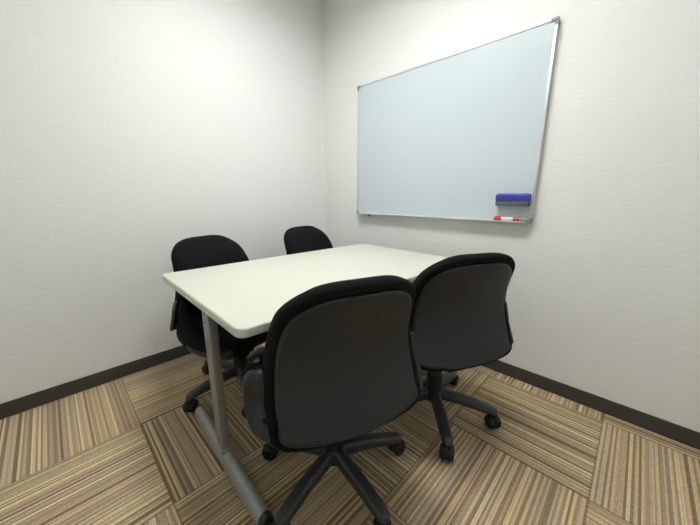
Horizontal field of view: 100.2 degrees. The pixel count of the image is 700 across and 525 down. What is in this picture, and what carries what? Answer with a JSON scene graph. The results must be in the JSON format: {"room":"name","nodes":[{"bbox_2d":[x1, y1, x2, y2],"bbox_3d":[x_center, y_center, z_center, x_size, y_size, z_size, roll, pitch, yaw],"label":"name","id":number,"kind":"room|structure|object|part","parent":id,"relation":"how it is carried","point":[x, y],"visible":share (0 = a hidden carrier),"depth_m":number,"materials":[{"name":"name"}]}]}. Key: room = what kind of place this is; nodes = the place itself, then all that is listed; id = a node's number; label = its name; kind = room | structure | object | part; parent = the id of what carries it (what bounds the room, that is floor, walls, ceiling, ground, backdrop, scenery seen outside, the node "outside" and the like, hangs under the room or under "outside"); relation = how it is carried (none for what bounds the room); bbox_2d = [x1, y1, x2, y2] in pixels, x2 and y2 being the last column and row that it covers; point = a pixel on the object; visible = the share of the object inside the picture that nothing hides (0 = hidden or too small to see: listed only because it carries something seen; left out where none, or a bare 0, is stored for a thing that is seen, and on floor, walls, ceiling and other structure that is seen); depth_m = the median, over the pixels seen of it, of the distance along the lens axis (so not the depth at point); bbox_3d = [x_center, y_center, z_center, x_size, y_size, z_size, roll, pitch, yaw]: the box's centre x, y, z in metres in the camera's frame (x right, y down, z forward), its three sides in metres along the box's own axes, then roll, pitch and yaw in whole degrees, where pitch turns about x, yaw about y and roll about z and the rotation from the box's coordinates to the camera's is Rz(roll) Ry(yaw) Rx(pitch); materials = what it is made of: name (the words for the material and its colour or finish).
{"room":"office","nodes":[
{"label":"office","id":0,"kind":"room"},
{"bbox_2d":[0,0,325,403],"bbox_3d":[-1.113,-0.621,1.675,0.100,2.500,2.670,12,18,43],"label":"wall","id":1,"kind":"structure","parent":0,"point":[131,130],"depth_m":1.58,"materials":[{"name":"paint"}]},
{"bbox_2d":[0,345,190,418],"bbox_3d":[-1.078,0.570,1.905,0.006,0.075,2.464,12,18,43],"label":"baseboard","id":2,"kind":"structure","parent":1,"relation":"attached to","point":[30,401],"depth_m":1.57,"materials":[{"name":"grey plastic"}]},
{"bbox_2d":[0,342,699,524],"bbox_3d":[-0.101,0.842,0.989,2.935,0.050,2.670,12,18,43],"label":"floor","id":3,"kind":"structure","parent":0,"point":[125,450],"depth_m":1.12,"materials":[{"name":"carpet"}]},
{"bbox_2d":[170,235,267,416],"bbox_3d":[-0.614,0.278,1.537,0.547,0.807,0.596,7,14,27],"label":"office chair","id":4,"kind":"object","parent":3,"relation":"on","point":[197,252],"visible":0.54,"depth_m":1.41,"materials":[{"name":"black fabric"}]},
{"bbox_3d":[-0.829,0.257,1.395,0.107,0.161,0.083,7,14,27],"label":"panel","id":5,"kind":"part","parent":4,"relation":"part of","materials":[{"name":"black plastic"}]},
{"bbox_2d":[171,235,248,318],"bbox_3d":[-0.739,0.082,1.581,0.167,0.443,0.482,7,14,27],"label":"cushion","id":6,"kind":"object","parent":4,"relation":"on","point":[197,252],"depth_m":1.49,"materials":[{"name":"black fabric"}]},
{"bbox_3d":[-0.696,0.605,1.480,0.050,0.068,0.253,12,17,42],"label":"leg","id":7,"kind":"part","parent":4,"relation":"part of","materials":[{"name":"grey plastic"}]},
{"bbox_3d":[-0.730,0.566,1.651,0.253,0.068,0.050,6,14,25],"label":"leg","id":8,"kind":"part","parent":4,"relation":"part of","materials":[{"name":"grey plastic"}]},
{"bbox_2d":[176,302,267,357],"bbox_3d":[-0.566,0.274,1.530,0.414,0.250,0.526,7,14,27],"label":"seat cushion","id":9,"kind":"object","parent":4,"relation":"on","point":[189,320],"depth_m":1.33,"materials":[{"name":"black fabric"}]},
{"bbox_3d":[-0.518,0.610,1.458,0.050,0.068,0.253,-7,14,-28],"label":"leg","id":10,"kind":"part","parent":4,"relation":"part of","materials":[{"name":"grey plastic"}]},
{"bbox_3d":[-0.573,0.547,1.736,0.050,0.068,0.253,2,13,7],"label":"leg","id":11,"kind":"part","parent":4,"relation":"part of","materials":[{"name":"grey plastic"}]},
{"bbox_2d":[162,244,447,524],"bbox_3d":[-0.100,0.357,1.445,1.211,0.695,0.752,-12,17,-42],"label":"meeting table","id":12,"kind":"object","parent":3,"relation":"on","point":[243,298],"visible":0.68,"depth_m":1.11,"materials":[{"name":"white laminate"}]},
{"bbox_3d":[-0.496,0.425,1.084,0.031,0.612,0.062,-12,17,-42],"label":"leg","id":13,"kind":"part","parent":12,"relation":"part of","materials":[{"name":"grey paint"}]},
{"bbox_2d":[284,226,332,254],"bbox_3d":[-0.141,0.175,1.987,0.561,0.809,0.584,9,15,34],"label":"office chair","id":14,"kind":"object","parent":3,"relation":"on","point":[300,239],"visible":0.09,"depth_m":1.99,"materials":[{"name":"black fabric"}]},
{"bbox_2d":[242,275,422,524],"bbox_3d":[-0.054,0.394,0.995,0.597,0.821,0.558,-6,14,-25],"label":"office chair","id":15,"kind":"object","parent":3,"relation":"on","point":[340,363],"visible":1,"depth_m":0.76,"materials":[{"name":"black plastic"}]},
{"bbox_2d":[245,360,261,373],"bbox_3d":[-0.086,0.342,1.003,0.526,0.250,0.414,-6,14,-25],"label":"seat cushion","id":16,"kind":"object","parent":15,"relation":"on","point":[253,368],"depth_m":0.77,"materials":[{"name":"black fabric"}]},
{"bbox_3d":[-0.224,0.353,0.742,0.083,0.161,0.107,-6,14,-25],"label":"panel","id":17,"kind":"part","parent":15,"relation":"part of","materials":[{"name":"black plastic"}]},
{"bbox_3d":[-0.205,0.686,1.119,0.253,0.068,0.050,4,13,16],"label":"leg","id":18,"kind":"part","parent":15,"relation":"part of","materials":[{"name":"grey plastic"}]},
{"bbox_3d":[-0.144,0.724,0.954,0.050,0.068,0.253,8,15,33],"label":"leg","id":19,"kind":"part","parent":15,"relation":"part of","materials":[{"name":"grey plastic"}]},
{"bbox_2d":[261,275,420,452],"bbox_3d":[-0.001,0.244,0.801,0.482,0.443,0.167,-6,14,-25],"label":"cushion","id":20,"kind":"object","parent":15,"relation":"on","point":[338,365],"depth_m":0.75,"materials":[{"name":"black fabric"}]},
{"bbox_3d":[0.035,0.722,0.960,0.050,0.068,0.253,-10,16,-37],"label":"leg","id":21,"kind":"part","parent":15,"relation":"part of","materials":[{"name":"grey plastic"}]},
{"bbox_3d":[0.085,0.684,1.128,0.253,0.068,0.050,-5,14,-19],"label":"leg","id":22,"kind":"part","parent":15,"relation":"part of","materials":[{"name":"grey plastic"}]},
{"bbox_3d":[0.202,0.308,0.944,0.083,0.161,0.107,-6,14,-25],"label":"panel","id":23,"kind":"part","parent":15,"relation":"part of","materials":[{"name":"black plastic"}]},
{"bbox_2d":[411,252,514,461],"bbox_3d":[0.377,0.319,1.324,0.557,0.821,0.572,-4,13,-16],"label":"office chair","id":24,"kind":"object","parent":3,"relation":"on","point":[460,318],"visible":0.73,"depth_m":1.09,"materials":[{"name":"black plastic"}]},
{"bbox_3d":[0.252,0.632,1.359,0.253,0.068,0.050,-3,13,-14],"label":"leg","id":25,"kind":"part","parent":24,"relation":"part of","materials":[{"name":"grey plastic"}]},
{"bbox_3d":[0.391,0.657,1.249,0.050,0.068,0.253,1,13,3],"label":"leg","id":26,"kind":"part","parent":24,"relation":"part of","materials":[{"name":"grey plastic"}]},
{"bbox_3d":[0.496,0.597,1.513,0.050,0.068,0.253,10,16,38],"label":"leg","id":27,"kind":"part","parent":24,"relation":"part of","materials":[{"name":"grey plastic"}]},
{"bbox_2d":[411,252,514,371],"bbox_3d":[0.430,0.173,1.114,0.482,0.443,0.167,-4,13,-16],"label":"cushion","id":28,"kind":"object","parent":24,"relation":"on","point":[460,318],"depth_m":1.08,"materials":[{"name":"black fabric"}]},
{"bbox_3d":[0.541,0.635,1.343,0.253,0.068,0.050,5,14,21],"label":"leg","id":29,"kind":"part","parent":24,"relation":"part of","materials":[{"name":"grey plastic"}]},
{"bbox_3d":[0.649,0.244,1.224,0.083,0.161,0.107,-4,13,-16],"label":"panel","id":30,"kind":"part","parent":24,"relation":"part of","materials":[{"name":"black plastic"}]},
{"bbox_2d":[322,0,699,432],"bbox_3d":[0.834,-0.597,1.568,2.835,2.500,0.100,12,18,43],"label":"wall","id":31,"kind":"structure","parent":0,"point":[603,292],"depth_m":1.32,"materials":[{"name":"paint"}]},
{"bbox_2d":[357,16,559,223],"bbox_3d":[0.484,-0.723,1.782,1.199,0.924,0.052,12,18,43],"label":"whiteboard","id":32,"kind":"object","parent":31,"relation":"attached to","point":[442,137],"visible":1,"depth_m":1.65,"materials":[{"name":"white plastic"}]},
{"bbox_2d":[493,216,525,221],"bbox_3d":[0.832,-0.228,1.526,0.153,0.024,0.020,12,18,43],"label":"marker pen","id":33,"kind":"object","parent":32,"relation":"on","point":[495,217],"visible":1,"depth_m":1.52,"materials":[{"name":"white plastic"}]},
{"bbox_2d":[495,193,530,205],"bbox_3d":[0.831,-0.321,1.494,0.158,0.061,0.043,12,18,43],"label":"eraser","id":34,"kind":"object","parent":32,"relation":"attached to","point":[517,199],"visible":1,"depth_m":1.47,"materials":[{"name":"blue fabric"}]},
{"bbox_2d":[481,360,699,449],"bbox_3d":[0.761,0.587,1.833,2.735,0.075,0.006,12,18,43],"label":"baseboard","id":35,"kind":"structure","parent":31,"relation":"attached to","point":[678,433],"depth_m":1.40,"materials":[{"name":"grey plastic"}]}
]}

